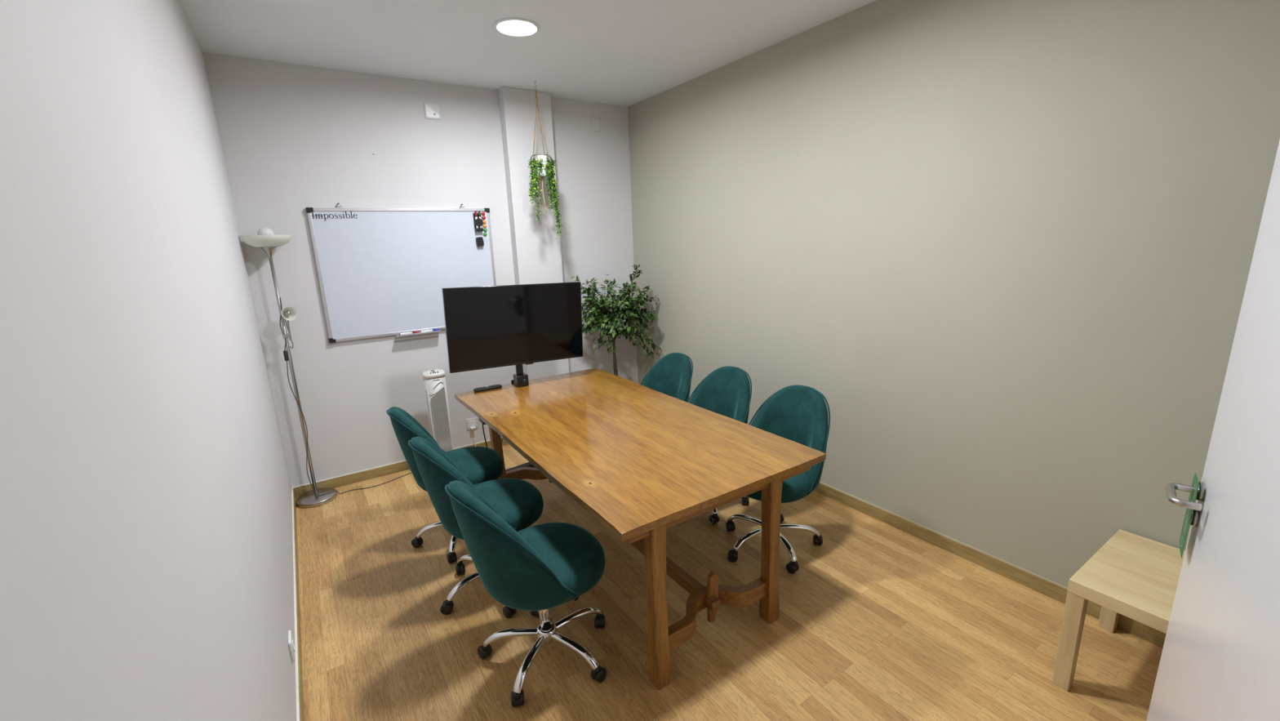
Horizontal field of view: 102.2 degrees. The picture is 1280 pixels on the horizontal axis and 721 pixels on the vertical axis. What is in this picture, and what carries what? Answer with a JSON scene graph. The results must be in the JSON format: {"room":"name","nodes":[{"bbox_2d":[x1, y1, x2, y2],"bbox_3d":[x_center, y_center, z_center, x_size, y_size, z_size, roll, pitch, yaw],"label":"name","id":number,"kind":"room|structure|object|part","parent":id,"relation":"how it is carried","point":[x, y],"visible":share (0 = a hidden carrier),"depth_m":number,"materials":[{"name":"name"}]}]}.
{"room":"meeting room","nodes":[
{"label":"meeting room","id":0,"kind":"room"},
{"bbox_2d":[0,0,297,720],"bbox_3d":[-1.053,0.053,1.112,0.120,2.859,5.663,-11,16,-32],"label":"wall","id":1,"kind":"structure","parent":0,"point":[147,571],"depth_m":0.79,"materials":[{"name":"white paint"}]},
{"bbox_2d":[288,630,295,662],"bbox_3d":[-1.358,1.112,2.013,0.014,0.086,0.086,-11,16,-32],"label":"wall socket","id":2,"kind":"object","parent":1,"relation":"attached to","point":[291,642],"visible":1,"depth_m":1.99,"materials":[{"name":"white plastic"}]},
{"bbox_2d":[291,487,304,720],"bbox_3d":[-1.281,1.297,1.946,0.012,0.075,4.233,-11,16,-32],"label":"baseboard","id":3,"kind":"structure","parent":1,"relation":"attached to","point":[298,611],"depth_m":2.35,"materials":[{"name":"brown wood"}]},
{"bbox_2d":[202,52,638,487],"bbox_3d":[-1.319,-0.654,4.191,2.959,2.859,0.120,-11,16,-32],"label":"wall","id":4,"kind":"structure","parent":0,"point":[294,137],"depth_m":3.71,"materials":[{"name":"white paint"}]},
{"bbox_2d":[305,203,496,342],"bbox_3d":[-1.672,-0.671,3.824,1.228,0.949,0.082,-11,16,-32],"label":"whiteboard","id":5,"kind":"object","parent":4,"relation":"attached to","point":[382,272],"visible":0.92,"depth_m":3.76,"materials":[{"name":"plastic"}]},
{"bbox_3d":[-2.184,-0.569,3.525,0.021,0.864,0.025,-11,16,-32],"label":"frame","id":6,"kind":"part","parent":5,"relation":"part of","materials":[{"name":"metal"}]},
{"bbox_3d":[-1.670,-0.231,3.947,1.222,0.021,0.025,-11,16,-32],"label":"frame","id":7,"kind":"part","parent":5,"relation":"part of","materials":[{"name":"metal"}]},
{"bbox_3d":[-1.701,-1.092,3.746,1.222,0.021,0.025,-11,16,-32],"label":"frame","id":8,"kind":"part","parent":5,"relation":"part of","materials":[{"name":"metal"}]},
{"bbox_2d":[399,330,419,335],"bbox_3d":[-1.727,-0.204,3.865,0.140,0.018,0.018,-11,16,-32],"label":"marker pen","id":9,"kind":"object","parent":5,"relation":"on","point":[417,331],"visible":1,"depth_m":3.86,"materials":[{"name":"white plastic"}]},
{"bbox_2d":[396,329,441,337],"bbox_3d":[-1.671,-0.207,3.905,0.313,0.010,0.056,-11,16,-32],"label":"tray","id":10,"kind":"object","parent":5,"relation":"on","point":[406,331],"depth_m":3.88,"materials":[{"name":"metal"}]},
{"bbox_2d":[419,328,439,332],"bbox_3d":[-1.607,-0.228,3.949,0.142,0.018,0.018,-11,16,-32],"label":"marker pen","id":11,"kind":"object","parent":5,"relation":"on","point":[437,329],"visible":1,"depth_m":3.94,"materials":[{"name":"white plastic"}]},
{"bbox_2d":[472,213,483,231],"bbox_3d":[-1.259,-1.077,4.020,0.060,0.138,0.037,-11,16,-32],"label":"pen holder","id":12,"kind":"object","parent":5,"relation":"attached to","point":[478,221],"visible":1,"depth_m":4.01,"materials":[{"name":"black plastic"}]},
{"bbox_2d":[474,210,478,228],"bbox_3d":[-1.268,-1.090,4.005,0.018,0.133,0.018,-11,16,-32],"label":"marker pen","id":13,"kind":"object","parent":12,"relation":"in","point":[475,211],"visible":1,"depth_m":4.00,"materials":[{"name":"white plastic"}]},
{"bbox_2d":[478,210,481,228],"bbox_3d":[-1.246,-1.094,4.020,0.018,0.133,0.018,-11,16,-32],"label":"marker pen","id":14,"kind":"object","parent":12,"relation":"in","point":[479,212],"visible":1,"depth_m":4.01,"materials":[{"name":"white plastic"}]},
{"bbox_2d":[475,236,484,246],"bbox_3d":[-1.258,-0.933,4.055,0.054,0.071,0.030,-11,16,-32],"label":"eraser","id":15,"kind":"object","parent":5,"relation":"attached to","point":[479,240],"visible":1,"depth_m":4.04,"materials":[{"name":"black plastic"}]},
{"bbox_3d":[-1.187,-0.754,4.169,0.021,0.864,0.025,-11,16,-32],"label":"frame","id":16,"kind":"part","parent":5,"relation":"part of","materials":[{"name":"metal"}]},
{"bbox_2d":[293,436,509,497],"bbox_3d":[-1.203,0.721,4.409,2.935,0.075,0.120,-11,16,-32],"label":"baseboard","id":17,"kind":"structure","parent":4,"relation":"attached to","point":[344,480],"depth_m":3.89,"materials":[{"name":"brown wood"}]},
{"bbox_2d":[423,102,440,119],"bbox_3d":[-1.504,-1.810,3.745,0.108,0.109,0.007,-11,16,-32],"label":"junction cover","id":18,"kind":"object","parent":4,"relation":"attached to","point":[432,110],"visible":1,"depth_m":3.74,"materials":[{"name":"white plastic"}]},
{"bbox_2d":[466,417,477,429],"bbox_3d":[-1.391,0.527,4.289,0.088,0.090,0.040,-11,16,-32],"label":"wall socket","id":19,"kind":"object","parent":4,"relation":"attached to","point":[472,423],"visible":1,"depth_m":4.29,"materials":[{"name":"white plastic"}]},
{"bbox_2d":[591,117,600,131],"bbox_3d":[-0.380,-2.042,4.469,0.089,0.106,0.004,-11,16,-32],"label":"junction cover","id":20,"kind":"object","parent":4,"relation":"attached to","point":[596,122],"visible":1,"depth_m":4.47,"materials":[{"name":"white plastic"}]},
{"bbox_2d":[181,0,876,106],"bbox_3d":[0.173,-1.625,1.602,3.199,0.100,5.663,-11,16,-32],"label":"ceiling","id":21,"kind":"structure","parent":0,"point":[626,53],"depth_m":2.95,"materials":[{"name":"white paint"}]},
{"bbox_2d":[493,17,539,36],"bbox_3d":[-0.676,-1.825,2.834,0.242,0.009,0.242,-11,16,-32],"label":"recessed light","id":22,"kind":"object","parent":21,"relation":"in","point":[512,27],"visible":1,"depth_m":2.83,"materials":[{"name":"white plastic"}]},
{"bbox_3d":[-0.770,-2.030,3.800,0.021,0.042,0.020,-11,16,-32],"label":"ceiling hook","id":23,"kind":"object","parent":21,"relation":"attached to","visible":0},
{"bbox_2d":[528,85,562,238],"bbox_3d":[-0.733,-1.482,3.916,0.253,1.100,0.167,-14,18,-42],"label":"hanging plant","id":24,"kind":"object","parent":23,"relation":"hanging from","point":[541,163],"visible":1,"depth_m":3.90,"materials":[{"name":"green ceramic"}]},
{"bbox_3d":[-0.750,-1.474,3.929,0.125,0.143,0.125,-11,16,-32],"label":"pot","id":25,"kind":"part","parent":24,"relation":"part of","materials":[{"name":"white ceramic"}]},
{"bbox_2d":[497,86,568,380],"bbox_3d":[-0.853,-0.710,4.358,0.392,2.859,0.108,-11,16,-32],"label":"column","id":26,"kind":"structure","parent":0,"point":[535,243],"depth_m":4.14,"materials":[{"name":"white paint"}]},
{"bbox_2d":[295,444,1162,720],"bbox_3d":[0.276,1.245,2.270,3.199,0.080,5.663,-11,16,-32],"label":"floor","id":27,"kind":"structure","parent":0,"point":[877,620],"depth_m":2.25,"materials":[{"name":"brown wood"}]},
{"bbox_2d":[239,226,411,507],"bbox_3d":[-1.988,0.015,3.629,1.037,1.855,0.274,-11,16,-32],"label":"floor lamp","id":28,"kind":"object","parent":27,"relation":"on","point":[265,239],"visible":0.97,"depth_m":3.38,"materials":[{"name":"metal"}]},
{"bbox_3d":[-2.335,-0.775,3.227,0.088,0.111,0.088,-11,16,-32],"label":"bulb","id":29,"kind":"part","parent":28,"relation":"part of","materials":[{"name":"white glass"}]},
{"bbox_3d":[-2.334,-0.746,3.233,0.274,0.070,0.274,-11,16,-32],"label":"lamp shade","id":30,"kind":"part","parent":28,"relation":"part of","materials":[{"name":"white glass"}]},
{"bbox_2d":[283,350,288,360],"bbox_3d":[-2.325,-0.031,3.388,0.020,0.070,0.020,-11,16,-32],"label":"switch","id":31,"kind":"object","parent":28,"relation":"attached to","point":[285,352],"depth_m":3.38,"materials":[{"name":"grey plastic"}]},
{"bbox_3d":[-2.272,-0.306,3.326,0.051,0.032,0.031,9,17,40],"label":"reading bulb","id":32,"kind":"part","parent":28,"relation":"part of","materials":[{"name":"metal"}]},
{"bbox_3d":[-2.279,-0.209,3.354,0.036,0.158,0.013,6,16,32],"label":"reading arm","id":33,"kind":"part","parent":28,"relation":"part of","materials":[{"name":"metal"}]},
{"bbox_3d":[-2.267,-0.304,3.322,0.064,0.094,0.094,6,15,30],"label":"lamp shade","id":34,"kind":"part","parent":28,"relation":"part of","materials":[{"name":"white glass"}]},
{"bbox_2d":[386,406,503,563],"bbox_3d":[-1.091,0.637,3.003,0.589,0.868,0.535,-11,16,-32],"label":"office chair","id":35,"kind":"object","parent":27,"relation":"on","point":[478,464],"visible":0.42,"depth_m":2.87,"materials":[{"name":"green fabric"}]},
{"bbox_3d":[-1.181,0.476,2.887,0.347,0.496,0.501,-11,16,-32],"label":"backrest","id":36,"kind":"part","parent":35,"relation":"part of","materials":[{"name":"green fabric"}]},
{"bbox_3d":[-1.187,0.982,3.031,0.241,0.069,0.037,-7,14,-19],"label":"leg","id":37,"kind":"part","parent":35,"relation":"part of","materials":[{"name":"silver metal"}]},
{"bbox_3d":[-1.040,0.999,2.936,0.037,0.069,0.241,-3,13,-2],"label":"leg","id":38,"kind":"part","parent":35,"relation":"part of","materials":[{"name":"silver metal"}]},
{"bbox_3d":[-1.034,0.625,3.019,0.444,0.112,0.480,-11,16,-32],"label":"seat","id":39,"kind":"part","parent":35,"relation":"part of","materials":[{"name":"green fabric"}]},
{"bbox_2d":[422,368,475,451],"bbox_3d":[-1.514,0.449,4.014,0.271,0.808,0.478,-2,13,1],"label":"tower fan","id":40,"kind":"object","parent":27,"relation":"on","point":[434,380],"visible":0.64,"depth_m":3.83,"materials":[{"name":"white plastic"}]},
{"bbox_2d":[431,386,452,451],"bbox_3d":[-1.480,0.502,3.861,0.102,0.628,0.005,-9,15,-29],"label":"grille","id":41,"kind":"object","parent":40,"relation":"attached to","point":[440,415],"depth_m":3.85,"materials":[{"name":"white plastic"}]},
{"bbox_2d":[408,436,543,617],"bbox_3d":[-0.752,0.736,2.524,0.593,0.868,0.530,-11,16,-34],"label":"office chair","id":42,"kind":"object","parent":27,"relation":"on","point":[519,503],"visible":0.52,"depth_m":2.41,"materials":[{"name":"green fabric"}]},
{"bbox_3d":[-0.832,1.087,2.523,0.037,0.069,0.241,11,18,43],"label":"leg","id":43,"kind":"part","parent":42,"relation":"part of","materials":[{"name":"silver metal"}]},
{"bbox_3d":[-0.859,0.571,2.429,0.347,0.496,0.501,-11,16,-34],"label":"backrest","id":44,"kind":"part","parent":42,"relation":"part of","materials":[{"name":"green fabric"}]},
{"bbox_3d":[-0.862,1.049,2.692,0.241,0.069,0.037,4,15,26],"label":"leg","id":45,"kind":"part","parent":42,"relation":"part of","materials":[{"name":"silver metal"}]},
{"bbox_3d":[-0.715,0.720,2.566,0.444,0.112,0.480,-11,16,-34],"label":"seat","id":46,"kind":"part","parent":42,"relation":"part of","materials":[{"name":"green fabric"}]},
{"bbox_2d":[505,461,535,471],"bbox_3d":[-0.921,0.831,3.950,0.270,0.046,0.062,-13,17,-40],"label":"power strip","id":47,"kind":"object","parent":27,"relation":"on","point":[529,464],"visible":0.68,"depth_m":3.96,"materials":[{"name":"grey plastic"}]},
{"bbox_2d":[444,480,606,706],"bbox_3d":[-0.417,0.826,2.084,0.609,0.868,0.546,-12,16,-35],"label":"office chair","id":48,"kind":"object","parent":27,"relation":"on","point":[539,568],"visible":1,"depth_m":1.91,"materials":[{"name":"green fabric"}]},
{"bbox_3d":[-0.539,1.160,2.167,0.241,0.069,0.037,-2,13,-1],"label":"leg","id":49,"kind":"part","parent":48,"relation":"part of","materials":[{"name":"silver metal"}]},
{"bbox_3d":[-0.520,0.665,1.971,0.347,0.496,0.501,-12,16,-35],"label":"backrest","id":50,"kind":"part","parent":48,"relation":"part of","materials":[{"name":"green fabric"}]},
{"bbox_3d":[-0.431,1.188,2.031,0.037,0.069,0.241,2,14,16],"label":"leg","id":51,"kind":"part","parent":48,"relation":"part of","materials":[{"name":"silver metal"}]},
{"bbox_3d":[-0.378,0.814,2.110,0.444,0.112,0.480,-12,16,-35],"label":"seat","id":52,"kind":"part","parent":48,"relation":"part of","materials":[{"name":"green fabric"}]},
{"bbox_3d":[-0.266,1.169,2.088,0.241,0.069,0.037,7,16,34],"label":"leg","id":53,"kind":"part","parent":48,"relation":"part of","materials":[{"name":"silver metal"}]},
{"bbox_3d":[-0.272,1.129,2.260,0.241,0.069,0.038,-12,16,-35],"label":"leg","id":54,"kind":"part","parent":48,"relation":"part of","materials":[{"name":"silver metal"}]},
{"bbox_2d":[570,264,661,375],"bbox_3d":[-0.196,-0.082,4.578,0.669,1.491,0.692,2,14,18],"label":"potted tree","id":55,"kind":"object","parent":27,"relation":"on","point":[615,318],"visible":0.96,"depth_m":4.41,"materials":[{"name":"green plant"}]},
{"bbox_2d":[454,368,826,689],"bbox_3d":[-0.187,0.682,2.926,1.066,0.752,2.095,-11,16,-32],"label":"meeting table","id":56,"kind":"object","parent":27,"relation":"on","point":[644,461],"visible":0.98,"depth_m":2.29,"materials":[{"name":"orange wood"}]},
{"bbox_2d":[479,418,487,447],"bbox_3d":[-0.981,0.606,3.417,0.084,0.709,0.768,-5,13,-12],"label":"cable","id":57,"kind":"object","parent":56,"relation":"attached to","point":[480,420],"visible":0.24,"depth_m":3.14,"materials":[{"name":"black plastic"}]},
{"bbox_2d":[473,384,502,391],"bbox_3d":[-1.026,0.185,3.478,0.186,0.021,0.042,-10,15,-30],"label":"remote control","id":58,"kind":"object","parent":56,"relation":"on","point":[494,386],"visible":1,"depth_m":3.46,"materials":[{"name":"black plastic"}]},
{"bbox_3d":[-0.946,0.609,3.423,0.081,0.722,0.082,-11,16,-32],"label":"leg","id":59,"kind":"part","parent":56,"relation":"part of","materials":[{"name":"brown wood"}]},
{"bbox_2d":[441,281,582,386],"bbox_3d":[-0.839,-0.140,3.515,0.932,0.776,0.163,-10,15,-29],"label":"television","id":60,"kind":"object","parent":56,"relation":"on","point":[487,326],"visible":0.87,"depth_m":3.41,"materials":[{"name":"black plastic"}]},
{"bbox_3d":[-0.784,0.142,3.516,0.038,0.038,0.007,-11,16,-32],"label":"clamp knob","id":61,"kind":"part","parent":60,"relation":"part of","materials":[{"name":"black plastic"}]},
{"bbox_3d":[0.064,0.916,1.948,0.081,0.722,0.082,-11,16,-32],"label":"leg","id":62,"kind":"part","parent":56,"relation":"part of","materials":[{"name":"brown wood"}]},
{"bbox_3d":[0.572,0.824,2.267,0.089,0.722,0.082,-11,16,-32],"label":"leg","id":63,"kind":"part","parent":56,"relation":"part of","materials":[{"name":"brown wood"}]},
{"bbox_2d":[640,352,693,402],"bbox_3d":[0.093,0.414,3.779,0.625,0.868,0.536,-13,17,-38],"label":"office chair","id":64,"kind":"object","parent":27,"relation":"on","point":[672,375],"visible":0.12,"depth_m":3.86,"materials":[{"name":"green fabric"}]},
{"bbox_2d":[687,365,751,524],"bbox_3d":[0.412,0.508,3.322,0.612,0.868,0.536,-13,17,-39],"label":"office chair","id":65,"kind":"object","parent":27,"relation":"on","point":[726,391],"visible":0.28,"depth_m":3.38,"materials":[{"name":"green fabric"}]},
{"bbox_3d":[0.441,0.877,3.231,0.037,0.069,0.241,-4,13,-7],"label":"leg","id":66,"kind":"part","parent":65,"relation":"part of","materials":[{"name":"silver metal"}]},
{"bbox_3d":[0.510,0.308,3.345,0.347,0.496,0.501,-13,17,-39],"label":"backrest","id":67,"kind":"part","parent":65,"relation":"part of","materials":[{"name":"green fabric"}]},
{"bbox_2d":[725,384,830,573],"bbox_3d":[0.720,0.612,2.832,0.620,0.868,0.532,-13,17,-39],"label":"office chair","id":68,"kind":"object","parent":27,"relation":"on","point":[798,414],"visible":0.56,"depth_m":2.84,"materials":[{"name":"green fabric"}]},
{"bbox_3d":[0.618,0.928,2.985,0.241,0.069,0.037,9,17,40],"label":"leg","id":69,"kind":"part","parent":68,"relation":"part of","materials":[{"name":"silver metal"}]},
{"bbox_3d":[0.604,0.968,2.814,0.241,0.069,0.037,-10,15,-30],"label":"leg","id":70,"kind":"part","parent":68,"relation":"part of","materials":[{"name":"silver metal"}]},
{"bbox_3d":[0.697,0.616,2.792,0.444,0.112,0.480,-13,17,-39],"label":"seat","id":71,"kind":"part","parent":68,"relation":"part of","materials":[{"name":"green fabric"}]},
{"bbox_3d":[0.766,0.978,2.748,0.037,0.069,0.241,-5,13,-13],"label":"leg","id":72,"kind":"part","parent":68,"relation":"part of","materials":[{"name":"silver metal"}]},
{"bbox_3d":[0.819,0.411,2.859,0.347,0.496,0.501,-13,17,-39],"label":"backrest","id":73,"kind":"part","parent":68,"relation":"part of","materials":[{"name":"green fabric"}]},
{"bbox_3d":[0.881,0.944,2.877,0.241,0.069,0.037,-1,13,5],"label":"leg","id":74,"kind":"part","parent":68,"relation":"part of","materials":[{"name":"silver metal"}]},
{"bbox_2d":[1051,528,1185,691],"bbox_3d":[1.941,1.013,1.841,0.550,0.450,0.550,-11,16,-32],"label":"side table","id":75,"kind":"object","parent":27,"relation":"on","point":[1134,576],"visible":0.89,"depth_m":1.88,"materials":[{"name":"brown wood"}]},
{"bbox_3d":[1.596,1.034,1.916,0.050,0.400,0.050,-11,16,-32],"label":"leg","id":76,"kind":"part","parent":75,"relation":"part of","materials":[{"name":"brown wood"}]},
{"bbox_3d":[2.010,0.957,2.183,0.050,0.400,0.050,-11,16,-32],"label":"leg","id":77,"kind":"part","parent":75,"relation":"part of","materials":[{"name":"brown wood"}]},
{"bbox_2d":[627,0,1279,586],"bbox_3d":[1.502,-0.423,2.763,0.120,2.859,5.663,-11,16,-32],"label":"wall","id":78,"kind":"structure","parent":0,"point":[1007,246],"depth_m":2.44,"materials":[{"name":"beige paint"}]},
{"bbox_2d":[813,481,1166,648],"bbox_3d":[1.165,0.841,3.526,0.012,0.075,4.233,-11,16,-32],"label":"baseboard","id":79,"kind":"structure","parent":78,"relation":"attached to","point":[1156,637],"depth_m":2.63,"materials":[{"name":"brown wood"}]},
{"bbox_3d":[1.105,0.083,0.651,2.959,2.859,0.120,-11,16,-32],"label":"wall","id":80,"kind":"structure","parent":0,"visible":0},
{"bbox_2d":[1146,139,1279,720],"bbox_3d":[1.255,0.389,1.114,0.116,2.027,0.990,10,17,41],"label":"door","id":81,"kind":"structure","parent":80,"relation":"in","point":[1220,660],"depth_m":1.14,"materials":[{"name":"white paint"}]},
{"bbox_3d":[1.486,0.369,1.412,0.068,0.019,0.140,10,17,41],"label":"lever","id":82,"kind":"part","parent":81,"relation":"part of","materials":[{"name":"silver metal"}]},
{"bbox_2d":[1179,472,1198,557],"bbox_3d":[1.544,0.434,1.454,0.001,0.230,0.092,10,17,41],"label":"card","id":83,"kind":"object","parent":81,"relation":"hanging from","point":[1188,516],"visible":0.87,"depth_m":1.45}
]}

